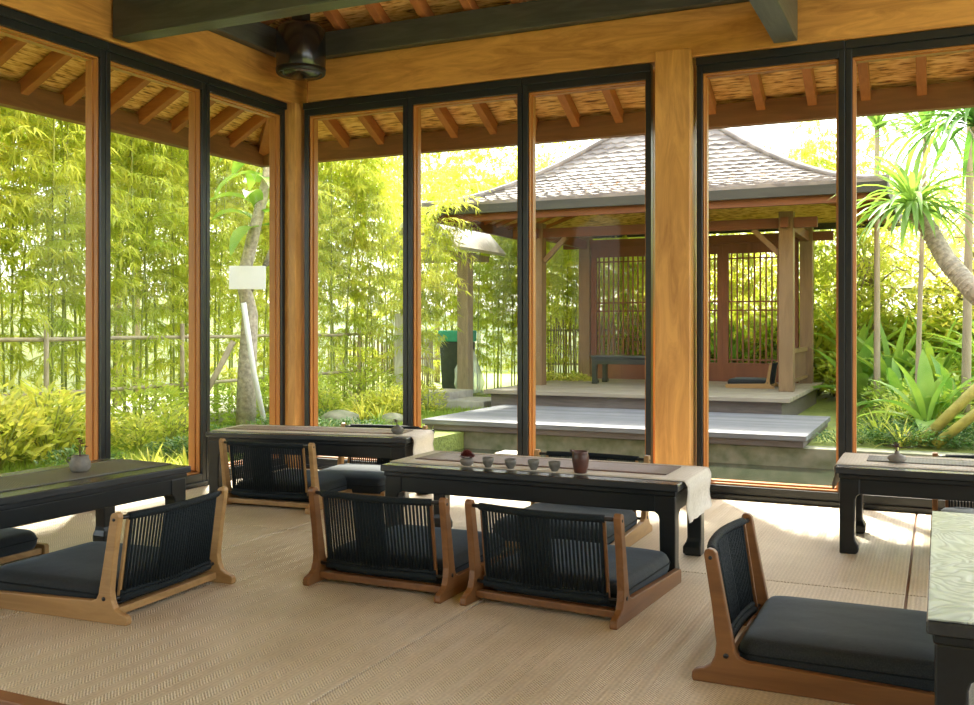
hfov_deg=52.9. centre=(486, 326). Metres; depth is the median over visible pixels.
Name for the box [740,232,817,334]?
bamboo plant
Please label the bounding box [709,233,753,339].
bamboo plant
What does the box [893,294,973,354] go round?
shrub
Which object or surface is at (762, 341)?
plant
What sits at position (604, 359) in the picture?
table
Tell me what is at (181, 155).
bamboo plant
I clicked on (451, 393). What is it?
stone step
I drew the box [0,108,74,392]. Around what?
bamboo plant
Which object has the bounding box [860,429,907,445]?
shrub
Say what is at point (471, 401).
stone step
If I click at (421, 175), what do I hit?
bamboo plant
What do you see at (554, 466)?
teacup
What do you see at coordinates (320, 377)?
shrub
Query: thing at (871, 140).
bamboo plant
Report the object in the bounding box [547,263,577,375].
bamboo plant
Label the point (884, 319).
shrub
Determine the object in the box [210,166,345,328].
leafy tree
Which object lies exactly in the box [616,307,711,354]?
plant
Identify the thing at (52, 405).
shrub
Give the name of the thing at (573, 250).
bamboo plant
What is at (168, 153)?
bamboo plant
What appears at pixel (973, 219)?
leafy tree
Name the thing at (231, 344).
support pole
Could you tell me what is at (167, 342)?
bamboo plant
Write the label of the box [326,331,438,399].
bamboo fence
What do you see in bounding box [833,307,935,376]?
shrub
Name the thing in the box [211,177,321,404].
bamboo plant
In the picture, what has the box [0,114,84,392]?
bamboo plant
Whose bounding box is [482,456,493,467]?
teacup
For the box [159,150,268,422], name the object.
bamboo plant
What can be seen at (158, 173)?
bamboo plant
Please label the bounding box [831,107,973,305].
tree
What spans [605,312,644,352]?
shrub
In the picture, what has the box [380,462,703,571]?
table
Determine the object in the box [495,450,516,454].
stepping stone
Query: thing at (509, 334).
bamboo plant
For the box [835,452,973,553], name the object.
table
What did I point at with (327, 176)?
bamboo plant
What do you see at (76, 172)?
bamboo plant
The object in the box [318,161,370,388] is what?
bamboo plant
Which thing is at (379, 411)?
spiky plant
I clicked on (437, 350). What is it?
bamboo plant
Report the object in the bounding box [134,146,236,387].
bamboo plant
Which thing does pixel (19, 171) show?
bamboo plant
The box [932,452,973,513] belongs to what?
chair
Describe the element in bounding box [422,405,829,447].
stone platform
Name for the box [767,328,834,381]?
plant
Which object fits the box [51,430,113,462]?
grass tuft
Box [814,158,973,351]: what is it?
leafy tree
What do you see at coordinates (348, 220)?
bamboo plant
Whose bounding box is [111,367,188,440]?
shrub
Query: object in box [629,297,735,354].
plant
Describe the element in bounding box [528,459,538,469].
teacup
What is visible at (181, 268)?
bamboo plant
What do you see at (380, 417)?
grass tuft
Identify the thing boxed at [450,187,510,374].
bamboo plant
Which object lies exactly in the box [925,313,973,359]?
plant
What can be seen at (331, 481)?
seat cushion
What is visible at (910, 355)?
plant
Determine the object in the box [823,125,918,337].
bamboo plant
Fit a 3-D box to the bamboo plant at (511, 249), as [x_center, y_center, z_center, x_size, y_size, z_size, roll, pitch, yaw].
[0.568,-1.002,18.541,1.208,4.423,1.289,0,0,-3]
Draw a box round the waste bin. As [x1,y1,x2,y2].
[438,330,476,388]
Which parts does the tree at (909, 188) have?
crown, crown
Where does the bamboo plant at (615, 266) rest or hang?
on the ground at (444, 440)
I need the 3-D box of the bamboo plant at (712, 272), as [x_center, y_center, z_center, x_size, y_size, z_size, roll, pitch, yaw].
[4.092,-0.694,18.189,1.178,3.808,1.323,0,0,-12]
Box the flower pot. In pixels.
[459,449,474,465]
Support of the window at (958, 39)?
on the floor
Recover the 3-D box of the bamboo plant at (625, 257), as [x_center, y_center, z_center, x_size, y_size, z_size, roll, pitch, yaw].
[2.966,-0.958,19.633,1.406,4.336,1.486,0,0,22]
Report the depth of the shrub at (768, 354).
16.86 m
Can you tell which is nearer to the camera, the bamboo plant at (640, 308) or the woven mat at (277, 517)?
the woven mat at (277, 517)
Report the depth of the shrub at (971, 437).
9.48 m
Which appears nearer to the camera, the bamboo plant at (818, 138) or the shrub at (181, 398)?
the shrub at (181, 398)
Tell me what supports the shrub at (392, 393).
on the ground at (444, 440)
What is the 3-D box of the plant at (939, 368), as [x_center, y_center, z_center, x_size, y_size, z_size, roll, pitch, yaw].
[5.143,0.757,10.622,1.236,0.906,1.021,0,0,-28]
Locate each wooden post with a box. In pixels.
[285,103,303,468]
[655,48,696,465]
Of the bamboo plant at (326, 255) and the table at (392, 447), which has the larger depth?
the bamboo plant at (326, 255)
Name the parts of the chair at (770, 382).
cord backrest, frame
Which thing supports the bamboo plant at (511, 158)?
on the ground at (444, 440)
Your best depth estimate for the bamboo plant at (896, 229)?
16.39 m
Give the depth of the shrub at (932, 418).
10.23 m
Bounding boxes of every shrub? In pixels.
[0,374,85,456]
[0,376,55,458]
[0,388,59,469]
[0,406,29,462]
[1,377,85,459]
[7,389,81,446]
[33,444,127,467]
[49,411,85,449]
[53,389,83,421]
[61,410,120,448]
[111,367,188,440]
[111,406,140,443]
[111,410,165,450]
[126,383,188,434]
[139,401,188,442]
[144,436,188,457]
[154,375,233,423]
[160,436,188,458]
[210,383,268,424]
[210,423,235,429]
[231,366,268,421]
[246,415,268,424]
[257,366,324,410]
[318,365,343,408]
[318,384,346,412]
[318,408,330,415]
[318,416,348,426]
[319,375,342,405]
[327,416,391,426]
[328,356,396,404]
[328,418,370,426]
[346,388,380,413]
[364,381,402,414]
[378,387,402,413]
[382,383,402,408]
[421,379,448,411]
[546,372,560,379]
[546,372,566,380]
[559,372,585,380]
[567,370,591,380]
[572,372,591,380]
[601,304,644,353]
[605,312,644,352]
[711,303,774,358]
[711,314,764,357]
[711,319,758,358]
[738,350,774,362]
[744,279,895,395]
[747,303,835,384]
[758,290,910,396]
[813,429,862,443]
[814,306,909,372]
[815,360,833,390]
[816,350,891,399]
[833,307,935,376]
[834,293,914,390]
[857,416,915,438]
[857,429,884,443]
[859,374,911,419]
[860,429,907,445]
[861,288,962,370]
[865,347,911,398]
[866,421,920,436]
[868,321,951,358]
[868,415,917,429]
[871,420,954,448]
[872,382,915,421]
[879,429,935,447]
[884,301,961,358]
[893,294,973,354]
[898,301,961,375]
[902,418,971,440]
[903,367,973,424]
[906,428,963,447]
[911,351,961,386]
[925,301,973,373]
[928,432,973,448]
[946,423,973,444]
[946,429,973,446]
[952,436,973,450]
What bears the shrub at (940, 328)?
on the ground at (444, 440)
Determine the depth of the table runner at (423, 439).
6.62 m
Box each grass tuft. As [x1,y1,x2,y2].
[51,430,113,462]
[77,432,128,453]
[170,426,188,441]
[363,407,400,424]
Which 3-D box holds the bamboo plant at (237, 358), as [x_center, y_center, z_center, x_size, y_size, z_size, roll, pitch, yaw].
[-3.493,-1.498,13.563,2.048,5.417,1.719,0,0,-31]
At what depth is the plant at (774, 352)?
16.63 m
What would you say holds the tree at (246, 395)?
on the ground at (444, 440)
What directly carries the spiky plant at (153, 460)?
on the ground at (444, 440)
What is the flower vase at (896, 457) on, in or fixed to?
on the table runner at (858, 459)
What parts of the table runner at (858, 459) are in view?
woven strip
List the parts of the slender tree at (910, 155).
crown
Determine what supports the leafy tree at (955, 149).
on the ground at (444, 440)
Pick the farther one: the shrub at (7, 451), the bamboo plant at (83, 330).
the bamboo plant at (83, 330)
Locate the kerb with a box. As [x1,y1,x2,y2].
[117,398,336,433]
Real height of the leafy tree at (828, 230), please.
3.831 m
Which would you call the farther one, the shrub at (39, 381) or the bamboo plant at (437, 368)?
the bamboo plant at (437, 368)
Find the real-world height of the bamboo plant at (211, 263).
4.444 m
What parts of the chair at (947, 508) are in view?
frame, cord backrest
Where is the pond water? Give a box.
[454,448,833,485]
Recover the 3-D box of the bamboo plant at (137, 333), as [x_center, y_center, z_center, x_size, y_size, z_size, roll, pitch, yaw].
[-5.755,-2.085,16.564,4.212,6.591,4.337,0,0,8]
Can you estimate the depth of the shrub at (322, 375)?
13.97 m
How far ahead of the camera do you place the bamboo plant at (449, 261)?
14.49 m
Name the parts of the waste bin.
lid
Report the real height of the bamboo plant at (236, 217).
4.920 m
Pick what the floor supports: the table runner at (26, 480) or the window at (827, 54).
the window at (827, 54)
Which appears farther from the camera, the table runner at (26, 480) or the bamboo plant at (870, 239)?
the bamboo plant at (870, 239)
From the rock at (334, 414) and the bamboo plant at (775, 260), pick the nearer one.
the rock at (334, 414)
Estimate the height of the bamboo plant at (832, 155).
4.313 m
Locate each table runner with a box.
[0,459,170,491]
[211,424,433,454]
[390,450,711,522]
[832,452,973,488]
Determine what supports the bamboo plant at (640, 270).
on the ground at (444, 440)
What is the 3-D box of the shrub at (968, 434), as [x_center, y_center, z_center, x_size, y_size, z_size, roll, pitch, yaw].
[4.641,1.122,9.672,0.533,0.182,0.544,0,0,-10]
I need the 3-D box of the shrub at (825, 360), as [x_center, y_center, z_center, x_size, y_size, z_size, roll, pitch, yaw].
[5.613,0.744,17.092,1.276,0.937,1.270,0,0,-31]
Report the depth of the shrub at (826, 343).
16.67 m
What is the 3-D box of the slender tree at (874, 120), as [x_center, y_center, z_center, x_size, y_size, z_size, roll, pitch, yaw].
[5.081,-1.073,12.781,1.483,4.567,1.674,0,0,25]
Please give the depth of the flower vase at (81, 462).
4.74 m
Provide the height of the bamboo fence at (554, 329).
1.466 m
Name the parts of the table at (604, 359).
leg, leg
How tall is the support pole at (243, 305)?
1.490 m
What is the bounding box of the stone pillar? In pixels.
[394,314,402,399]
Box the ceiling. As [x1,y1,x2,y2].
[0,0,973,166]
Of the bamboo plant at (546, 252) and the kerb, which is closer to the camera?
the kerb
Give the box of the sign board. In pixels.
[229,266,265,288]
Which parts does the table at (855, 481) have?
leg, leg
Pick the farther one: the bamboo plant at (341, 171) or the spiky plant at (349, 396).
the bamboo plant at (341, 171)
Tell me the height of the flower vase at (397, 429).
0.099 m
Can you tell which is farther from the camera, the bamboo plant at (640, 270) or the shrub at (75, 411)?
the bamboo plant at (640, 270)
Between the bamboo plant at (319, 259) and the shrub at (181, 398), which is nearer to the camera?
the shrub at (181, 398)
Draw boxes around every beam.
[0,0,306,104]
[113,0,390,42]
[208,22,275,57]
[308,0,973,101]
[325,0,748,58]
[749,0,797,42]
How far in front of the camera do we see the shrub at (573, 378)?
16.13 m
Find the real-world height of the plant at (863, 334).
1.866 m
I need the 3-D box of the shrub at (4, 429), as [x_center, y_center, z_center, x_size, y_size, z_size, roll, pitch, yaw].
[-4.330,0.892,8.421,0.795,0.641,0.808,0,0,-25]
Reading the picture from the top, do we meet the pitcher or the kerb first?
the kerb
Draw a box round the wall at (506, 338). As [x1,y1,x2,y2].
[421,314,729,372]
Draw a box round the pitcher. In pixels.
[569,449,588,473]
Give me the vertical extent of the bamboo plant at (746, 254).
3.743 m
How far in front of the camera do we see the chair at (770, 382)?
14.06 m
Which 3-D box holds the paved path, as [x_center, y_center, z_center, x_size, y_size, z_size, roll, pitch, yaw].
[-6.279,1.195,10.896,3.450,0.030,12.500,0,0,25]
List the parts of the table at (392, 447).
leg, leg, leg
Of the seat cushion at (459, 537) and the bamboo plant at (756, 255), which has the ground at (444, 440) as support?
the bamboo plant at (756, 255)
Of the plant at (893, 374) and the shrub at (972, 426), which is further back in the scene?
the plant at (893, 374)
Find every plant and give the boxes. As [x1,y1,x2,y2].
[0,106,37,393]
[0,106,73,396]
[0,107,54,375]
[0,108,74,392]
[0,108,136,443]
[0,110,85,388]
[0,112,144,397]
[0,113,51,393]
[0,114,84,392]
[0,121,127,390]
[0,127,142,421]
[0,157,23,370]
[0,163,42,292]
[2,116,147,394]
[19,123,145,418]
[32,120,171,400]
[57,130,188,412]
[60,137,175,422]
[61,140,170,411]
[70,129,217,414]
[75,136,218,416]
[84,127,186,412]
[113,139,216,407]
[116,144,235,405]
[121,147,230,406]
[124,140,249,405]
[130,443,170,462]
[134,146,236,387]
[140,147,234,382]
[145,149,250,369]
[145,446,187,463]
[149,152,239,357]
[158,455,180,463]
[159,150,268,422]
[165,448,188,465]
[169,446,188,464]
[172,164,260,411]
[179,159,268,406]
[210,159,265,408]
[210,168,268,373]
[211,167,328,403]
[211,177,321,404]
[213,160,268,364]
[224,164,329,394]
[241,170,340,360]
[242,161,350,356]
[252,171,334,350]
[255,169,344,348]
[260,167,346,361]
[318,156,400,405]
[318,156,402,394]
[318,158,393,403]
[318,161,357,371]
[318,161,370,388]
[318,162,369,380]
[318,162,377,396]
[318,163,368,397]
[319,157,402,389]
[322,156,422,393]
[326,395,350,409]
[330,162,401,390]
[335,391,364,412]
[342,156,402,379]
[342,393,379,420]
[353,165,424,373]
[357,394,402,418]
[362,154,449,381]
[363,177,493,392]
[367,398,398,420]
[369,398,402,415]
[374,175,436,351]
[375,202,483,389]
[379,165,442,365]
[382,156,450,385]
[384,198,436,320]
[421,151,471,365]
[422,160,493,355]
[422,168,476,351]
[426,177,498,355]
[430,148,508,368]
[436,166,497,364]
[442,146,516,370]
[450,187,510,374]
[461,191,514,387]
[471,169,547,384]
[473,185,505,388]
[476,170,516,387]
[476,236,516,386]
[479,247,516,374]
[485,174,516,385]
[487,164,516,366]
[490,252,548,352]
[497,240,549,365]
[498,148,556,369]
[504,157,569,365]
[508,241,571,363]
[509,244,572,363]
[536,149,555,326]
[536,166,578,362]
[546,242,577,356]
[546,243,577,362]
[546,244,578,355]
[546,244,578,370]
[546,253,574,371]
[546,270,570,371]
[547,239,602,348]
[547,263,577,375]
[557,251,620,367]
[557,257,625,353]
[569,238,631,353]
[572,249,629,356]
[600,235,644,354]
[600,237,641,351]
[600,237,644,353]
[600,258,644,332]
[600,262,639,349]
[601,257,640,322]
[612,237,644,331]
[614,257,644,327]
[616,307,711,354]
[629,237,644,317]
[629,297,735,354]
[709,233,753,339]
[709,234,734,332]
[711,233,758,350]
[711,234,738,358]
[711,322,775,362]
[711,325,769,362]
[712,144,773,361]
[729,232,776,358]
[729,232,776,361]
[729,318,776,361]
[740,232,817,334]
[745,142,832,332]
[746,326,769,350]
[750,340,831,389]
[757,145,835,372]
[761,230,825,334]
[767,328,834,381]
[776,119,861,341]
[782,135,865,342]
[799,149,835,395]
[799,286,928,361]
[810,332,887,411]
[819,171,893,323]
[822,169,899,378]
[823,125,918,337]
[831,316,950,402]
[857,137,917,353]
[857,349,973,433]
[857,352,927,412]
[857,403,901,440]
[867,309,973,381]
[868,347,915,399]
[870,402,911,423]
[873,417,933,448]
[892,354,973,425]
[894,319,973,369]
[915,327,973,373]
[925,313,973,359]
[947,337,973,405]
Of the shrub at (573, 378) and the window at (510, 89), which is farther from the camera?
the shrub at (573, 378)
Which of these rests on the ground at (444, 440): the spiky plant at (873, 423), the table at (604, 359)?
the spiky plant at (873, 423)
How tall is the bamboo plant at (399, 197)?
5.241 m
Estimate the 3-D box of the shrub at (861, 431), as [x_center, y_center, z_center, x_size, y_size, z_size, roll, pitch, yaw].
[3.860,1.127,10.081,0.498,0.170,0.507,0,0,38]
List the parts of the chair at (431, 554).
frame, cord backrest, backrest rail, frame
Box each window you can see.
[0,5,107,526]
[105,42,208,489]
[206,77,286,480]
[303,91,407,468]
[406,78,522,455]
[522,63,654,463]
[696,41,845,506]
[845,25,973,513]
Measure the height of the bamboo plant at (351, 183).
4.137 m
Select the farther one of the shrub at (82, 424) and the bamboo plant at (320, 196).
the bamboo plant at (320, 196)
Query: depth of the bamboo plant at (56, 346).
10.20 m
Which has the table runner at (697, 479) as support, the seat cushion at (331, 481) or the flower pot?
the flower pot
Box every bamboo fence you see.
[0,323,372,426]
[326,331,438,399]
[546,313,644,375]
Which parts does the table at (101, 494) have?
leg, leg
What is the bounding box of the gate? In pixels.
[383,200,505,389]
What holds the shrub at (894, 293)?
on the ground at (444, 440)
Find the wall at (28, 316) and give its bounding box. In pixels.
[0,295,397,394]
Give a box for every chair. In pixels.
[0,486,235,625]
[0,527,48,563]
[219,438,351,513]
[303,487,513,603]
[319,423,427,495]
[460,499,680,629]
[492,449,652,548]
[692,512,934,704]
[726,361,778,388]
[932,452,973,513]
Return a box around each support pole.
[182,340,235,433]
[241,302,265,424]
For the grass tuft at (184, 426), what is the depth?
9.94 m
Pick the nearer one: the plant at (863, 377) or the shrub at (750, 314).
the plant at (863, 377)
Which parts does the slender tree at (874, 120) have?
crown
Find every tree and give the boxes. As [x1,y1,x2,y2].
[0,115,48,192]
[1,119,161,405]
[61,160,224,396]
[210,158,268,424]
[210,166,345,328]
[236,161,391,252]
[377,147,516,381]
[461,144,562,267]
[499,139,597,373]
[556,239,716,312]
[711,232,832,317]
[732,230,926,388]
[757,228,955,398]
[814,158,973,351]
[818,114,939,418]
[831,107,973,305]
[857,108,966,404]
[865,133,973,306]
[894,114,973,431]
[923,219,973,309]
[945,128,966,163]
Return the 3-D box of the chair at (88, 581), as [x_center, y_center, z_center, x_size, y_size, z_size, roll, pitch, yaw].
[-1.626,0.933,4.223,0.800,0.433,0.694,0,0,22]
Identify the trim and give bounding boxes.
[0,690,66,704]
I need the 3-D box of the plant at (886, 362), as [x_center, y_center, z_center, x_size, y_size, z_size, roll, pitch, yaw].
[5.568,0.479,13.768,1.878,1.462,1.490,0,0,-8]
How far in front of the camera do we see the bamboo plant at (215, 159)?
13.66 m
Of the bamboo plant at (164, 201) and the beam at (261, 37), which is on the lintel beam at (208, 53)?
the beam at (261, 37)
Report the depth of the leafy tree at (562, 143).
21.30 m
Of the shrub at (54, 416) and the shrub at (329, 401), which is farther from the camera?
the shrub at (329, 401)
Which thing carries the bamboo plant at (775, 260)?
on the ground at (444, 440)
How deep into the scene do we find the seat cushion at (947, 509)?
5.32 m
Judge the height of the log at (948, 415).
1.050 m
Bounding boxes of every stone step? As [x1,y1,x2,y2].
[421,388,472,407]
[445,396,490,409]
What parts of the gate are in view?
post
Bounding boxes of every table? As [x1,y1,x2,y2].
[0,458,190,541]
[205,424,434,506]
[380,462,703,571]
[590,354,644,383]
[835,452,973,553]
[926,511,973,704]
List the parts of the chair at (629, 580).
frame, cord backrest, backrest rail, frame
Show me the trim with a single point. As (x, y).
(6, 697)
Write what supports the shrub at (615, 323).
on the ground at (444, 440)
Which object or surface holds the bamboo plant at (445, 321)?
on the ground at (444, 440)
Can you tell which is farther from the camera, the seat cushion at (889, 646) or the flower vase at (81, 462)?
the flower vase at (81, 462)
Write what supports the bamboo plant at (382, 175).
on the ground at (444, 440)
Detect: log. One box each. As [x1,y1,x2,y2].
[917,384,973,446]
[931,409,973,448]
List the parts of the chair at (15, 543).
frame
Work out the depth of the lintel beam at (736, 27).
6.85 m
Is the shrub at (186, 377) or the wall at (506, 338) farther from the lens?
the wall at (506, 338)
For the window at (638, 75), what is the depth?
7.03 m
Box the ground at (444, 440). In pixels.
[0,370,973,473]
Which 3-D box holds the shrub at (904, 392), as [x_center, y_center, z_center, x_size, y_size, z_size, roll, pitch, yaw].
[4.822,0.923,11.246,0.782,0.577,0.785,0,0,-23]
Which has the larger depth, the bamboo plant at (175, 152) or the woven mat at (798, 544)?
the bamboo plant at (175, 152)
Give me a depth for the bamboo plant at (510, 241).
18.58 m
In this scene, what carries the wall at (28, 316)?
on the ground at (444, 440)
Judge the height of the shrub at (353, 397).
0.429 m
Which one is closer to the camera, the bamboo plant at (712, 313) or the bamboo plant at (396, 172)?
the bamboo plant at (396, 172)
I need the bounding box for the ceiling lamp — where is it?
[276,14,325,80]
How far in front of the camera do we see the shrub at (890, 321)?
16.41 m
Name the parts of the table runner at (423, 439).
woven strip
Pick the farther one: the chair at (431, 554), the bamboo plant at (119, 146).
the bamboo plant at (119, 146)
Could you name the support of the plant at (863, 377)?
on the ground at (444, 440)
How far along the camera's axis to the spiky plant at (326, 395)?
13.34 m
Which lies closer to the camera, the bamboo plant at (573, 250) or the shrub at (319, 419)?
the shrub at (319, 419)
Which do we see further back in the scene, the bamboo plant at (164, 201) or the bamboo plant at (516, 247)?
the bamboo plant at (516, 247)
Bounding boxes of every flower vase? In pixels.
[66,438,90,472]
[391,419,403,434]
[887,442,906,462]
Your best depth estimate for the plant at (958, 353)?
12.91 m
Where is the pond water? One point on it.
(763, 473)
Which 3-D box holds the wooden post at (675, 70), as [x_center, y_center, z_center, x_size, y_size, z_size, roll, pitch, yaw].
[1.306,-0.365,6.742,0.240,3.030,0.245,0,0,25]
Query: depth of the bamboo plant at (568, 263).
18.62 m
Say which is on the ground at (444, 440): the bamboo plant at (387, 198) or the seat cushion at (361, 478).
the bamboo plant at (387, 198)
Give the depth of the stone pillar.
14.63 m
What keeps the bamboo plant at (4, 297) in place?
on the ground at (444, 440)
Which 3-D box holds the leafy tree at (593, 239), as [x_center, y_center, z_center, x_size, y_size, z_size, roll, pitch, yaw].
[2.923,-1.059,20.102,3.984,4.538,4.288,0,0,23]
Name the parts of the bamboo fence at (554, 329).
rail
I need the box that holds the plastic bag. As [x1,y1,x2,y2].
[454,350,484,392]
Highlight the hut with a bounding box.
[901,245,973,309]
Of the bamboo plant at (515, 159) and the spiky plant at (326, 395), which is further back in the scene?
the bamboo plant at (515, 159)
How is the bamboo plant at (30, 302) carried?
on the paved path
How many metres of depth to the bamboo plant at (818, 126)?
17.07 m
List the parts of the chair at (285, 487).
frame, backrest rail, cord backrest, frame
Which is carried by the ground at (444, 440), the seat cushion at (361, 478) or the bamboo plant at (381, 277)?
the bamboo plant at (381, 277)
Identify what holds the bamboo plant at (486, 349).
on the ground at (444, 440)
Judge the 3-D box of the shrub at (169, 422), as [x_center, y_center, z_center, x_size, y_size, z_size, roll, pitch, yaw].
[-3.193,0.967,9.821,0.617,0.490,0.607,0,0,-44]
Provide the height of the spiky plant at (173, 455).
0.237 m
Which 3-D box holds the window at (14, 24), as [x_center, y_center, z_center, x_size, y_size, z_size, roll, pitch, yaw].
[-2.687,-0.339,5.872,0.140,2.978,0.948,0,0,25]
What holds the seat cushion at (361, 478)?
on the chair at (363, 478)
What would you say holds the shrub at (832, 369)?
on the ground at (444, 440)
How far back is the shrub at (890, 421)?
10.40 m
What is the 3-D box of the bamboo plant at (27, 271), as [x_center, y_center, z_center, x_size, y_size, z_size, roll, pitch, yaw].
[-4.980,-0.930,9.929,1.487,4.280,1.324,0,0,-25]
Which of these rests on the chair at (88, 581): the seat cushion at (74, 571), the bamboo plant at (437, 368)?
the seat cushion at (74, 571)
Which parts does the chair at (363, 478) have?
frame, cord backrest, frame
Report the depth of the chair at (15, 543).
4.80 m
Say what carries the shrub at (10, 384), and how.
on the ground at (444, 440)
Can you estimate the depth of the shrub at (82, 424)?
9.09 m
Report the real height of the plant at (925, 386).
0.975 m
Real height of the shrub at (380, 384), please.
0.547 m
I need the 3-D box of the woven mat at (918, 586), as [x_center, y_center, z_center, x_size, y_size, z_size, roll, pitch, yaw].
[2.959,1.156,4.774,1.608,0.012,1.998,0,0,25]
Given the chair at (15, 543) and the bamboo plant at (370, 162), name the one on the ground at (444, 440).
the bamboo plant at (370, 162)
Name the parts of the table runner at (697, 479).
woven strip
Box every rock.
[319,410,359,425]
[377,413,402,424]
[878,429,927,447]
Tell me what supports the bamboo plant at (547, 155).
on the ground at (444, 440)
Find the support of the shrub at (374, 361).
on the ground at (444, 440)
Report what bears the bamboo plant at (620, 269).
on the ground at (444, 440)
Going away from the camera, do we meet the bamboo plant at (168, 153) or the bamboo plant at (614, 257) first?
the bamboo plant at (168, 153)
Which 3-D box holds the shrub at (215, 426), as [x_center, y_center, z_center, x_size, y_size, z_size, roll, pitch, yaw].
[-2.817,1.120,10.402,0.541,0.184,0.552,0,0,-36]
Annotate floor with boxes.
[306,468,930,608]
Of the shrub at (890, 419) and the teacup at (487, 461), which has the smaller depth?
the teacup at (487, 461)
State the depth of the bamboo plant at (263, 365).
13.20 m
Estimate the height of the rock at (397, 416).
0.150 m
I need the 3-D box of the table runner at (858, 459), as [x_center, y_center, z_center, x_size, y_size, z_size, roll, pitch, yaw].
[2.604,0.770,4.955,1.582,0.140,0.500,0,0,25]
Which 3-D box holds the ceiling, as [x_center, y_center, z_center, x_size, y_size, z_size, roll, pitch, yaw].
[0.078,-2.958,2.382,10.560,2.725,11.590,0,0,25]
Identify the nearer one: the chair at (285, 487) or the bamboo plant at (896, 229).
the chair at (285, 487)
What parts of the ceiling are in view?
woven panel, woven panel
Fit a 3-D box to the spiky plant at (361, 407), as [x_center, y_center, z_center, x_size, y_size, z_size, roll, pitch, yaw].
[-1.542,1.036,12.406,0.772,0.428,0.752,0,0,29]
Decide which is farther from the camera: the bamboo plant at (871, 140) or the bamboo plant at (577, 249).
the bamboo plant at (577, 249)
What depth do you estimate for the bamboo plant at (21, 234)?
9.22 m
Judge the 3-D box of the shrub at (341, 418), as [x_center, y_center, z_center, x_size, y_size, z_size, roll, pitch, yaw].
[-1.533,1.117,11.030,0.559,0.190,0.570,0,0,-18]
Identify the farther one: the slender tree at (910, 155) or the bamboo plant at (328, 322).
the bamboo plant at (328, 322)
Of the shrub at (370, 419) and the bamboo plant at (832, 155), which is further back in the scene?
the bamboo plant at (832, 155)
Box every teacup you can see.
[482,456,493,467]
[505,458,515,468]
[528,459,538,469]
[548,461,560,471]
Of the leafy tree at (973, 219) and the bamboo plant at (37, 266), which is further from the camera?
the leafy tree at (973, 219)
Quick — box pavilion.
[422,128,901,414]
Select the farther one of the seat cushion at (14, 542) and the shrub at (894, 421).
the shrub at (894, 421)
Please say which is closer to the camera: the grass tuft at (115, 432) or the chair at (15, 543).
the chair at (15, 543)
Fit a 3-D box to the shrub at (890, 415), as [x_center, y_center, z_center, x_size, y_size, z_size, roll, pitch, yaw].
[4.508,1.079,10.561,0.803,0.268,0.788,0,0,22]
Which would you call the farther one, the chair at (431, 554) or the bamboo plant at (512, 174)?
the bamboo plant at (512, 174)
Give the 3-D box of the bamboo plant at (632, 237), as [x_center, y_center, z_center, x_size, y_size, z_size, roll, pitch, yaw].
[3.241,-1.017,18.490,1.477,4.454,1.519,0,0,-40]
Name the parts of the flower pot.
pot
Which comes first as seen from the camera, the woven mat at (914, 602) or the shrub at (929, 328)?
the woven mat at (914, 602)
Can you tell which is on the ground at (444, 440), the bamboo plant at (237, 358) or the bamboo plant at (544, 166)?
the bamboo plant at (544, 166)
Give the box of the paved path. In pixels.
[60,394,357,423]
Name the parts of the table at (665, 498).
leg, leg, leg, leg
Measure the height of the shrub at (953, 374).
0.785 m
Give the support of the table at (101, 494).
on the woven mat at (59, 533)
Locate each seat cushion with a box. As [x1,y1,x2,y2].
[0,527,36,557]
[0,541,158,603]
[238,469,346,502]
[319,463,384,493]
[333,524,503,582]
[491,539,668,606]
[495,503,636,543]
[728,377,766,383]
[739,596,934,691]
[940,507,973,513]
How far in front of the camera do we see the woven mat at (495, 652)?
3.38 m
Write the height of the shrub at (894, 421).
0.267 m
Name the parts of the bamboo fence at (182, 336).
fence post, fence post, rail, rail, fence post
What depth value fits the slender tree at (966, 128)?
12.15 m
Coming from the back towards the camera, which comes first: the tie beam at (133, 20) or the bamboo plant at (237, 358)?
the bamboo plant at (237, 358)
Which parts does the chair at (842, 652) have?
cord backrest, frame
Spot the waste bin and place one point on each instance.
(448, 352)
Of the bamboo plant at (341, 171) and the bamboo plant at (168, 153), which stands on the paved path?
the bamboo plant at (341, 171)
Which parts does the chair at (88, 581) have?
frame, cord backrest, backrest rail, frame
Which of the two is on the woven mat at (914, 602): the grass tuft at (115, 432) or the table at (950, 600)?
the table at (950, 600)
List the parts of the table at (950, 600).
carved panel, leg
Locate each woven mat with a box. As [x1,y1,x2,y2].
[0,510,284,618]
[0,530,497,704]
[115,468,351,529]
[289,492,530,552]
[312,572,904,704]
[630,499,915,594]
[907,596,973,704]
[908,514,930,597]
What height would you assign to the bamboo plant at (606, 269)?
4.539 m
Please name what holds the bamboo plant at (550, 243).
on the ground at (444, 440)
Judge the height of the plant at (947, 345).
1.717 m
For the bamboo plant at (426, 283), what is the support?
on the ground at (444, 440)
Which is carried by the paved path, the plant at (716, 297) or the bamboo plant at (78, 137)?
the bamboo plant at (78, 137)
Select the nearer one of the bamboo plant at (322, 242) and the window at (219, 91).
the window at (219, 91)
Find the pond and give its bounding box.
[449,430,973,468]
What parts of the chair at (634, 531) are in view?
frame, backrest rail, cord backrest, frame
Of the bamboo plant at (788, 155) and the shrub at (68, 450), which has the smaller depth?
the shrub at (68, 450)
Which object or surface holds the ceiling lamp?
hanging from the ceiling
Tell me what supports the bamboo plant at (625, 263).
on the ground at (444, 440)
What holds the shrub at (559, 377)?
on the ground at (444, 440)
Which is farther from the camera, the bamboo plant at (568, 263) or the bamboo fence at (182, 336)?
the bamboo plant at (568, 263)
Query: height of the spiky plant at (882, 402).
0.425 m

